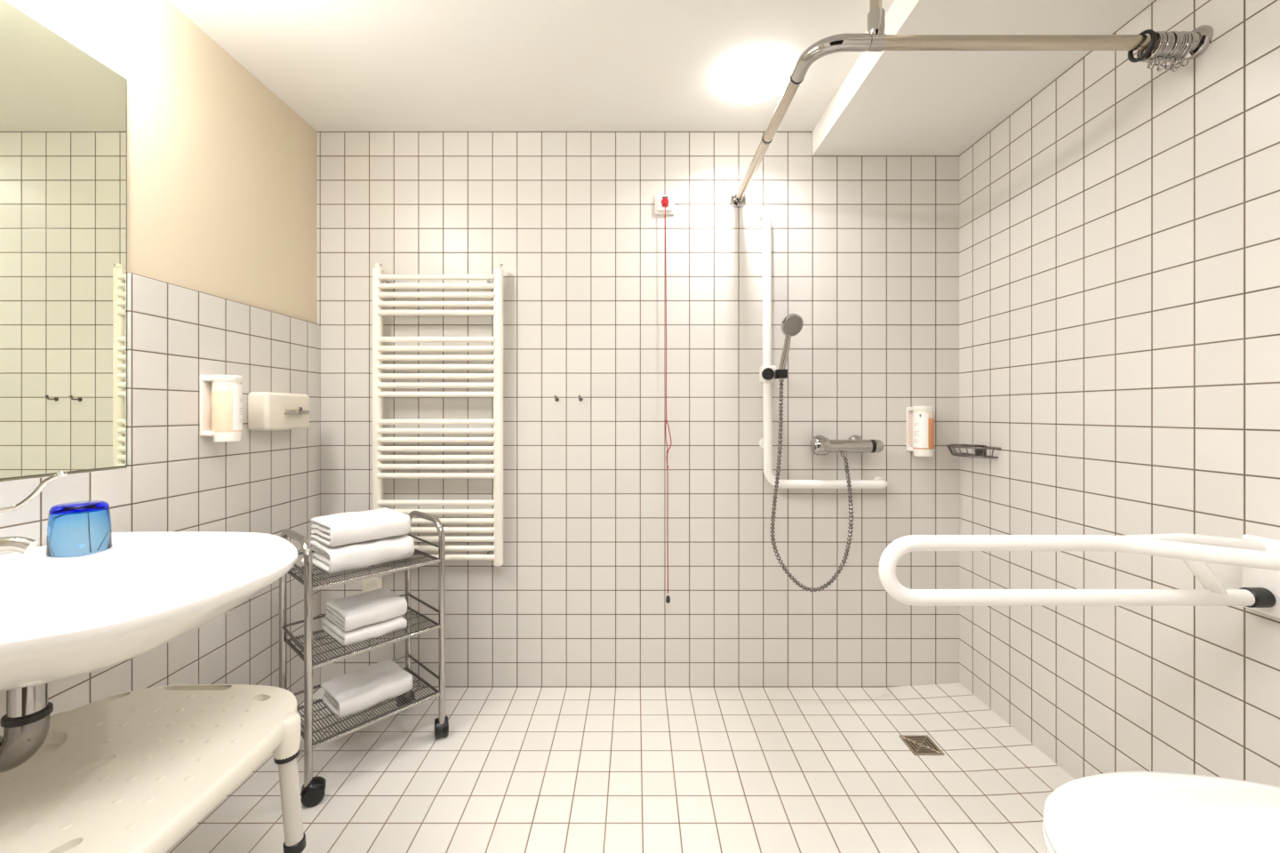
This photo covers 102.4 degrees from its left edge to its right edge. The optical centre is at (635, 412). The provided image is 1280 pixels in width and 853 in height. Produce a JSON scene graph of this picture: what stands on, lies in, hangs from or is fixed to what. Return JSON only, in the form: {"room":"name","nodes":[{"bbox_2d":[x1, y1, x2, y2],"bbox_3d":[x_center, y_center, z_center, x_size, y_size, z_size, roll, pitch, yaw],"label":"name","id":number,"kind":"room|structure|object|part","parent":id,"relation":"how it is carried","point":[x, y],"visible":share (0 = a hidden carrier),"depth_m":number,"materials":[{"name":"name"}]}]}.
{"room":"accessible bathroom","nodes":[
{"label":"accessible bathroom","id":0,"kind":"room"},
{"bbox_2d":[0,0,319,736],"bbox_3d":[-1.347,-0.021,0.760,0.134,2.479,2.660,0,0,0],"label":"wall","id":1,"kind":"structure","parent":0,"point":[222,172],"depth_m":1.52,"materials":[{"name":"beige paint"}]},
{"bbox_2d":[0,0,127,479],"bbox_3d":[-1.291,-0.353,0.832,0.007,0.980,0.943,0,0,0],"label":"mirror","id":2,"kind":"object","parent":1,"relation":"attached to","point":[63,111],"visible":1,"depth_m":1.15,"materials":[{"name":"clear mirror"}]},
{"bbox_2d":[0,531,297,691],"bbox_3d":[-0.969,0.352,0.889,0.622,0.129,0.710,0,0,0],"label":"washbasin","id":3,"kind":"object","parent":1,"relation":"attached to","point":[62,618],"visible":0.93,"depth_m":0.93,"materials":[{"name":"ceramic"}]},
{"bbox_2d":[0,683,53,773],"bbox_3d":[-1.099,0.484,0.805,0.362,0.151,0.080,0,0,0],"label":"trap","id":4,"kind":"object","parent":3,"relation":"attached to","point":[27,720],"visible":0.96,"depth_m":0.79,"materials":[{"name":"silver metal"}]},
{"bbox_2d":[0,471,68,554],"bbox_3d":[-1.069,0.198,0.865,0.184,0.193,0.052,0,0,-23],"label":"tap","id":5,"kind":"object","parent":3,"relation":"on","point":[21,545],"visible":1,"depth_m":0.87,"materials":[{"name":"silver metal"}]},
{"bbox_3d":[-1.078,0.232,0.857,0.119,0.046,0.026,0,0,-18],"label":"spout","id":6,"kind":"part","parent":5,"relation":"part of","materials":[{"name":"silver metal"}]},
{"bbox_3d":[-1.069,0.154,0.867,0.181,0.107,0.048,0,0,-24],"label":"lever","id":7,"kind":"part","parent":5,"relation":"part of","materials":[{"name":"silver metal"}]},
{"bbox_2d":[45,500,112,556],"bbox_3d":[-1.158,0.238,1.072,0.095,0.098,0.095,0,0,0],"label":"tumbler","id":8,"kind":"object","parent":3,"relation":"on","point":[78,527],"visible":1,"depth_m":1.04,"materials":[{"name":"blue glass"}]},
{"bbox_2d":[200,375,242,441],"bbox_3d":[-1.238,-0.011,1.553,0.086,0.199,0.086,0,0,0],"label":"soap dispenser","id":9,"kind":"object","parent":1,"relation":"attached to","point":[220,396],"visible":1,"depth_m":1.52,"materials":[{"name":"white plastic"}]},
{"bbox_2d":[211,382,242,431],"bbox_3d":[-1.232,-0.017,1.553,0.074,0.154,0.074,0,0,0],"label":"bottle","id":10,"kind":"object","parent":9,"relation":"on","point":[227,397],"depth_m":1.52,"materials":[{"name":"beige plastic"}]},
{"bbox_2d":[248,392,309,431],"bbox_3d":[-1.233,-0.003,1.802,0.094,0.128,0.225,0,0,0],"label":"dispenser","id":11,"kind":"object","parent":1,"relation":"attached to","point":[267,411],"visible":1,"depth_m":1.74,"materials":[{"name":"beige plastic"}]},
{"bbox_2d":[168,0,895,131],"bbox_3d":[0.010,-1.201,0.820,2.608,0.120,2.540,0,0,0],"label":"ceiling","id":12,"kind":"structure","parent":0,"point":[339,65],"depth_m":1.66,"materials":[{"name":"white paint"}]},
{"bbox_2d":[723,61,787,103],"bbox_3d":[0.405,-1.117,1.745,0.212,0.048,0.212,0,0,0],"label":"ceiling lamp","id":13,"kind":"object","parent":12,"relation":"attached to","point":[756,82],"visible":1,"depth_m":1.71,"materials":[{"name":"white plastic"}]},
{"bbox_2d":[165,682,1074,852],"bbox_3d":[0.017,1.168,0.820,2.834,0.140,2.780,0,0,0],"label":"floor","id":14,"kind":"structure","parent":0,"point":[516,770],"depth_m":1.58,"materials":[{"name":"tile"}]},
{"bbox_2d":[0,684,306,852],"bbox_3d":[-0.945,0.868,0.868,0.552,0.501,0.618,0,0,0],"label":"stool","id":15,"kind":"object","parent":14,"relation":"on","point":[135,772],"visible":0.98,"depth_m":0.92,"materials":[{"name":"beige plastic"}]},
{"bbox_3d":[-0.707,0.794,1.056,0.046,0.199,0.032,0,0,-42],"label":"leg","id":16,"kind":"part","parent":15,"relation":"part of","materials":[{"name":"white plastic"}]},
{"bbox_2d":[279,510,448,807],"bbox_3d":[-0.897,0.740,1.711,0.334,0.755,0.457,0,0,41],"label":"trolley","id":17,"kind":"object","parent":14,"relation":"on","point":[313,789],"visible":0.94,"depth_m":1.63,"materials":[{"name":"silver metal"}]},
{"bbox_3d":[-1.030,0.713,1.556,0.283,0.700,0.021,0,0,42],"label":"frame","id":18,"kind":"part","parent":17,"relation":"part of","materials":[{"name":"silver metal"}]},
{"bbox_2d":[300,776,325,796],"bbox_3d":[-0.922,1.066,1.474,0.059,0.020,0.042,0,0,-29],"label":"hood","id":19,"kind":"object","parent":17,"relation":"attached to","point":[316,786],"depth_m":1.46,"materials":[{"name":"black plastic"}]},
{"bbox_3d":[-0.897,0.687,1.706,0.266,0.012,0.408,0,0,42],"label":"guard rail","id":20,"kind":"part","parent":17,"relation":"part of","materials":[{"name":"metal"}]},
{"bbox_2d":[285,605,438,665],"bbox_3d":[-0.896,0.729,1.704,0.262,0.011,0.392,0,0,42],"label":"wire shelf","id":21,"kind":"object","parent":17,"relation":"attached to","point":[409,610],"depth_m":1.63,"materials":[{"name":"metal"}]},
{"bbox_2d":[309,534,415,574],"bbox_3d":[-0.911,0.459,1.721,0.198,0.079,0.262,0,0,42],"label":"towel","id":22,"kind":"object","parent":17,"relation":"on","point":[331,560],"visible":0.85,"depth_m":1.65,"materials":[{"name":"white fabric"}]},
{"bbox_2d":[312,507,410,546],"bbox_3d":[-0.915,0.380,1.724,0.197,0.073,0.249,0,0,42],"label":"towel","id":23,"kind":"object","parent":22,"relation":"on","point":[340,529],"visible":1,"depth_m":1.67,"materials":[{"name":"white fabric"}]},
{"bbox_2d":[287,549,438,587],"bbox_3d":[-0.896,0.504,1.704,0.262,0.011,0.392,0,0,42],"label":"wire shelf","id":24,"kind":"object","parent":17,"relation":"attached to","point":[435,560],"depth_m":1.62,"materials":[{"name":"metal"}]},
{"bbox_2d":[322,616,406,647],"bbox_3d":[-0.902,0.704,1.714,0.210,0.036,0.194,0,0,43],"label":"towel","id":25,"kind":"object","parent":17,"relation":"on","point":[366,633],"visible":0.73,"depth_m":1.65,"materials":[{"name":"white fabric"}]},
{"bbox_2d":[324,588,406,631],"bbox_3d":[-0.900,0.655,1.721,0.187,0.058,0.195,0,0,42],"label":"towel","id":26,"kind":"object","parent":25,"relation":"on","point":[367,608],"visible":1,"depth_m":1.68,"materials":[{"name":"white fabric"}]},
{"bbox_3d":[-0.897,0.917,1.706,0.266,0.012,0.408,0,0,42],"label":"guard rail","id":27,"kind":"part","parent":17,"relation":"part of","materials":[{"name":"metal"}]},
{"bbox_3d":[-0.897,0.463,1.706,0.266,0.012,0.408,0,0,42],"label":"guard rail","id":28,"kind":"part","parent":17,"relation":"part of","materials":[{"name":"metal"}]},
{"bbox_2d":[320,659,413,719],"bbox_3d":[-0.900,0.923,1.730,0.185,0.057,0.232,0,0,43],"label":"towel","id":29,"kind":"object","parent":17,"relation":"on","point":[346,695],"visible":1,"depth_m":1.70,"materials":[{"name":"white fabric"}]},
{"bbox_2d":[296,666,438,745],"bbox_3d":[-0.896,0.959,1.704,0.262,0.011,0.392,0,0,42],"label":"wire shelf","id":30,"kind":"object","parent":17,"relation":"attached to","point":[361,725],"depth_m":1.63,"materials":[{"name":"metal"}]},
{"bbox_2d":[396,690,415,701],"bbox_3d":[-0.869,1.066,1.945,0.059,0.020,0.042,0,0,25],"label":"hood","id":31,"kind":"object","parent":17,"relation":"attached to","point":[410,691],"depth_m":1.93,"materials":[{"name":"black plastic"}]},
{"bbox_3d":[-0.761,0.713,1.852,0.283,0.700,0.021,0,0,42],"label":"frame","id":32,"kind":"part","parent":17,"relation":"part of","materials":[{"name":"silver metal"}]},
{"bbox_2d":[434,716,448,730],"bbox_3d":[-0.669,1.066,1.775,0.042,0.020,0.059,0,0,-25],"label":"hood","id":33,"kind":"object","parent":17,"relation":"attached to","point":[441,724],"depth_m":1.75,"materials":[{"name":"black plastic"}]},
{"bbox_2d":[899,736,944,755],"bbox_3d":[0.958,1.118,1.726,0.098,0.009,0.098,0,0,0],"label":"floor drain","id":34,"kind":"object","parent":14,"relation":"on","point":[917,745],"visible":1,"depth_m":1.72,"materials":[{"name":"metal"}]},
{"bbox_2d":[317,131,959,687],"bbox_3d":[0.010,-0.021,2.150,2.848,2.479,0.120,0,0,0],"label":"wall","id":35,"kind":"structure","parent":0,"point":[865,249],"depth_m":2.09,"materials":[{"name":"tile"}]},
{"bbox_2d":[362,577,383,591],"bbox_3d":[-1.065,0.711,2.083,0.082,0.082,0.014,0,0,0],"label":"wall socket","id":36,"kind":"object","parent":35,"relation":"attached to","point":[372,584],"visible":0.68,"depth_m":2.08,"materials":[{"name":"beige plastic"}]},
{"bbox_2d":[372,264,503,567],"bbox_3d":[-0.779,0.011,2.049,0.513,1.192,0.084,0,0,0],"label":"towel radiator","id":37,"kind":"object","parent":35,"relation":"attached to","point":[378,276],"visible":0.87,"depth_m":2.01,"materials":[{"name":"white metal"}]},
{"bbox_3d":[-1.017,0.018,2.030,0.037,1.179,0.033,0,0,0],"label":"post","id":38,"kind":"part","parent":37,"relation":"part of","materials":[{"name":"white metal"}]},
{"bbox_3d":[-0.542,0.018,2.030,0.037,1.179,0.033,0,0,0],"label":"post","id":39,"kind":"part","parent":37,"relation":"part of","materials":[{"name":"white metal"}]},
{"bbox_2d":[655,194,674,603],"bbox_3d":[0.118,-0.060,2.068,0.080,1.641,0.046,0,0,0],"label":"pull cord","id":40,"kind":"object","parent":35,"relation":"attached to","point":[664,204],"visible":1,"depth_m":2.05,"materials":[{"name":"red fabric"}]},
{"bbox_3d":[0.130,-0.059,2.054,0.027,1.565,0.004,0,0,0],"label":"cord","id":41,"kind":"part","parent":40,"relation":"part of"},
{"bbox_2d":[757,205,887,488],"bbox_3d":[0.749,-0.261,2.025,0.518,1.137,0.132,0,0,0],"label":"grab rail","id":42,"kind":"object","parent":35,"relation":"attached to","point":[768,374],"visible":0.98,"depth_m":2.02,"materials":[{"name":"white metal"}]},
{"bbox_3d":[0.513,-0.148,1.996,0.047,0.047,0.022,0,0,0],"label":"clamp knob","id":43,"kind":"part","parent":42,"relation":"part of","materials":[{"name":"black plastic"}]},
{"bbox_2d":[778,313,803,380],"bbox_3d":[0.590,-0.246,1.952,0.087,0.247,0.076,0,0,0],"label":"shower","id":44,"kind":"object","parent":42,"relation":"attached to","point":[792,324],"visible":0.94,"depth_m":1.94,"materials":[{"name":"silver metal"}]},
{"bbox_3d":[0.574,-0.231,1.971,0.053,0.216,0.027,0,0,35],"label":"handle","id":45,"kind":"part","parent":44,"relation":"part of","materials":[{"name":"silver metal"}]},
{"bbox_2d":[769,380,853,592],"bbox_3d":[0.675,0.273,1.957,0.329,0.801,0.095,0,0,-10],"label":"shower hose","id":46,"kind":"object","parent":44,"relation":"hanging from","point":[773,543],"visible":1,"depth_m":1.95,"materials":[{"name":"silver metal"}]},
{"bbox_2d":[809,435,883,456],"bbox_3d":[0.832,0.134,2.040,0.282,0.083,0.107,0,0,0],"label":"shower mixer","id":47,"kind":"object","parent":35,"relation":"attached to","point":[820,445],"visible":1,"depth_m":2.00,"materials":[{"name":"silver metal"}]},
{"bbox_3d":[0.724,0.133,2.025,0.066,0.072,0.076,0,0,0],"label":"temperature knob","id":48,"kind":"part","parent":47,"relation":"part of","materials":[{"name":"silver metal"}]},
{"bbox_2d":[840,452,847,456],"bbox_3d":[0.819,0.165,2.021,0.025,0.020,0.025,0,0,0],"label":"outlet","id":49,"kind":"object","parent":47,"relation":"attached to","point":[843,454],"depth_m":2.01,"materials":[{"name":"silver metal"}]},
{"bbox_3d":[0.955,0.133,2.025,0.037,0.052,0.052,0,0,0],"label":"flow knob","id":50,"kind":"part","parent":47,"relation":"part of","materials":[{"name":"silver metal"}]},
{"bbox_2d":[906,406,934,456],"bbox_3d":[1.142,0.074,2.048,0.086,0.199,0.086,0,0,0],"label":"soap dispenser","id":51,"kind":"object","parent":35,"relation":"attached to","point":[920,420],"visible":1,"depth_m":2.02,"materials":[{"name":"white plastic"}]},
{"bbox_2d":[912,411,934,449],"bbox_3d":[1.142,0.069,2.043,0.074,0.154,0.074,0,0,0],"label":"bottle","id":52,"kind":"object","parent":51,"relation":"on","point":[923,421],"depth_m":2.01,"materials":[{"name":"white plastic"}]},
{"bbox_2d":[729,0,1213,207],"bbox_3d":[0.849,-0.986,1.630,0.932,0.312,0.922,0,0,0],"label":"curtain rod","id":53,"kind":"object","parent":35,"relation":"attached to","point":[876,39],"visible":0.94,"depth_m":1.19,"materials":[{"name":"metal"}]},
{"bbox_2d":[1128,29,1156,63],"bbox_3d":[1.183,-0.856,1.203,0.009,0.064,0.064,0,0,0],"label":"curtain ring","id":54,"kind":"object","parent":53,"relation":"hanging from","point":[1153,36],"visible":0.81,"depth_m":1.19,"materials":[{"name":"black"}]},
{"bbox_2d":[1136,31,1162,69],"bbox_3d":[1.201,-0.843,1.203,0.006,0.082,0.059,0,0,0],"label":"curtain ring","id":55,"kind":"object","parent":53,"relation":"hanging from","point":[1148,60],"visible":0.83,"depth_m":1.19,"materials":[{"name":"silver metal"}]},
{"bbox_2d":[1139,31,1165,69],"bbox_3d":[1.206,-0.843,1.202,0.006,0.083,0.059,0,0,-1],"label":"curtain ring","id":56,"kind":"object","parent":53,"relation":"hanging from","point":[1163,34],"visible":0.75,"depth_m":1.19,"materials":[{"name":"silver metal"}]},
{"bbox_2d":[1142,31,1167,65],"bbox_3d":[1.212,-0.843,1.203,0.006,0.081,0.059,0,0,1],"label":"curtain ring","id":57,"kind":"object","parent":53,"relation":"hanging from","point":[1156,58],"visible":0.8,"depth_m":1.19,"materials":[{"name":"silver metal"}]},
{"bbox_2d":[1144,31,1170,65],"bbox_3d":[1.217,-0.843,1.201,0.006,0.081,0.059,0,0,2],"label":"curtain ring","id":58,"kind":"object","parent":53,"relation":"hanging from","point":[1165,32],"visible":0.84,"depth_m":1.18,"materials":[{"name":"silver metal"}]},
{"bbox_2d":[1146,31,1171,66],"bbox_3d":[1.222,-0.843,1.203,0.006,0.081,0.059,0,0,2],"label":"curtain ring","id":59,"kind":"object","parent":53,"relation":"hanging from","point":[1166,50],"visible":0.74,"depth_m":1.19,"materials":[{"name":"silver metal"}]},
{"bbox_2d":[1148,32,1174,70],"bbox_3d":[1.227,-0.842,1.204,0.006,0.082,0.059,0,0,-1],"label":"curtain ring","id":60,"kind":"object","parent":53,"relation":"hanging from","point":[1172,37],"visible":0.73,"depth_m":1.19,"materials":[{"name":"silver metal"}]},
{"bbox_2d":[1150,32,1175,71],"bbox_3d":[1.232,-0.843,1.205,0.006,0.082,0.059,0,0,-1],"label":"curtain ring","id":61,"kind":"object","parent":53,"relation":"hanging from","point":[1171,32],"visible":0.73,"depth_m":1.19,"materials":[{"name":"silver metal"}]},
{"bbox_2d":[1152,31,1179,67],"bbox_3d":[1.237,-0.843,1.202,0.006,0.082,0.059,0,0,-2],"label":"curtain ring","id":62,"kind":"object","parent":53,"relation":"hanging from","point":[1176,33],"visible":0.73,"depth_m":1.18,"materials":[{"name":"silver metal"}]},
{"bbox_2d":[1161,31,1181,69],"bbox_3d":[1.243,-0.842,1.202,0.006,0.083,0.059,0,0,-1],"label":"curtain ring","id":63,"kind":"object","parent":53,"relation":"hanging from","point":[1180,41],"visible":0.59,"depth_m":1.18,"materials":[{"name":"silver metal"}]},
{"bbox_2d":[1162,31,1183,65],"bbox_3d":[1.248,-0.844,1.203,0.006,0.081,0.059,0,0,-1],"label":"curtain ring","id":64,"kind":"object","parent":53,"relation":"hanging from","point":[1172,57],"visible":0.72,"depth_m":1.19,"materials":[{"name":"silver metal"}]},
{"bbox_2d":[1168,32,1184,68],"bbox_3d":[1.253,-0.843,1.204,0.006,0.082,0.059,0,0,1],"label":"curtain ring","id":65,"kind":"object","parent":53,"relation":"hanging from","point":[1183,35],"visible":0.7,"depth_m":1.18,"materials":[{"name":"silver metal"}]},
{"bbox_2d":[1168,31,1187,71],"bbox_3d":[1.258,-0.843,1.203,0.006,0.083,0.059,0,0,1],"label":"curtain ring","id":66,"kind":"object","parent":53,"relation":"hanging from","point":[1185,33],"visible":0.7,"depth_m":1.18,"materials":[{"name":"silver metal"}]},
{"bbox_2d":[1169,31,1191,69],"bbox_3d":[1.263,-0.842,1.202,0.006,0.082,0.059,0,1,-1],"label":"curtain ring","id":67,"kind":"object","parent":53,"relation":"hanging from","point":[1188,33],"visible":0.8,"depth_m":1.18,"materials":[{"name":"silver metal"}]},
{"bbox_2d":[1168,31,1194,66],"bbox_3d":[1.274,-0.843,1.203,0.006,0.081,0.059,0,0,-1],"label":"curtain ring","id":68,"kind":"object","parent":53,"relation":"hanging from","point":[1182,58],"visible":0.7,"depth_m":1.19,"materials":[{"name":"silver metal"}]},
{"bbox_2d":[1171,32,1191,71],"bbox_3d":[1.268,-0.843,1.204,0.006,0.082,0.059,0,0,2],"label":"curtain ring","id":69,"kind":"object","parent":53,"relation":"hanging from","point":[1188,32],"visible":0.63,"depth_m":1.19,"materials":[{"name":"silver metal"}]},
{"bbox_2d":[812,0,1154,155],"bbox_3d":[1.016,-1.092,0.820,0.596,0.098,2.540,0,0,0],"label":"ceiling","id":70,"kind":"structure","parent":0,"point":[890,102],"depth_m":1.61,"materials":[{"name":"white paint"}]},
{"bbox_2d":[959,0,1279,787],"bbox_3d":[1.374,-0.021,0.760,0.120,2.479,2.660,0,0,0],"label":"wall","id":71,"kind":"structure","parent":0,"point":[1119,228],"depth_m":1.37,"materials":[{"name":"tile"}]},
{"bbox_2d":[946,444,1000,458],"bbox_3d":[1.260,0.146,1.955,0.112,0.044,0.217,0,0,0],"label":"basket","id":72,"kind":"object","parent":71,"relation":"attached to","point":[981,450],"visible":1,"depth_m":1.93,"materials":[{"name":"metal"}]},
{"bbox_3d":[1.310,0.142,1.955,0.008,0.036,0.060,0,0,0],"label":"mounting plate","id":73,"kind":"part","parent":72,"relation":"part of","materials":[{"name":"silver metal"}]},
{"bbox_2d":[878,533,1279,618],"bbox_3d":[0.908,0.335,0.983,0.813,0.166,0.245,0,0,0],"label":"support rail","id":74,"kind":"object","parent":71,"relation":"attached to","point":[1259,557],"visible":1,"depth_m":1.05,"materials":[{"name":"white metal"}]},
{"bbox_3d":[1.150,0.274,1.069,0.301,0.043,0.035,0,0,-2],"label":"arm","id":75,"kind":"part","parent":74,"relation":"part of","materials":[{"name":"white metal"}]},
{"bbox_3d":[1.305,0.339,0.983,0.018,0.158,0.245,0,0,0],"label":"mounting plate","id":76,"kind":"part","parent":74,"relation":"part of","materials":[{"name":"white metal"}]},
{"bbox_2d":[1042,771,1279,852],"bbox_3d":[0.973,0.832,0.757,0.683,0.368,0.370,0,0,0],"label":"toilet","id":77,"kind":"object","parent":71,"relation":"attached to","point":[1122,812],"visible":1,"depth_m":0.83,"materials":[{"name":"white ceramic"}]},
{"bbox_3d":[0.900,0.681,0.757,0.538,0.018,0.370,0,0,0],"label":"seat","id":78,"kind":"part","parent":77,"relation":"part of","materials":[{"name":"white plastic"}]}
]}

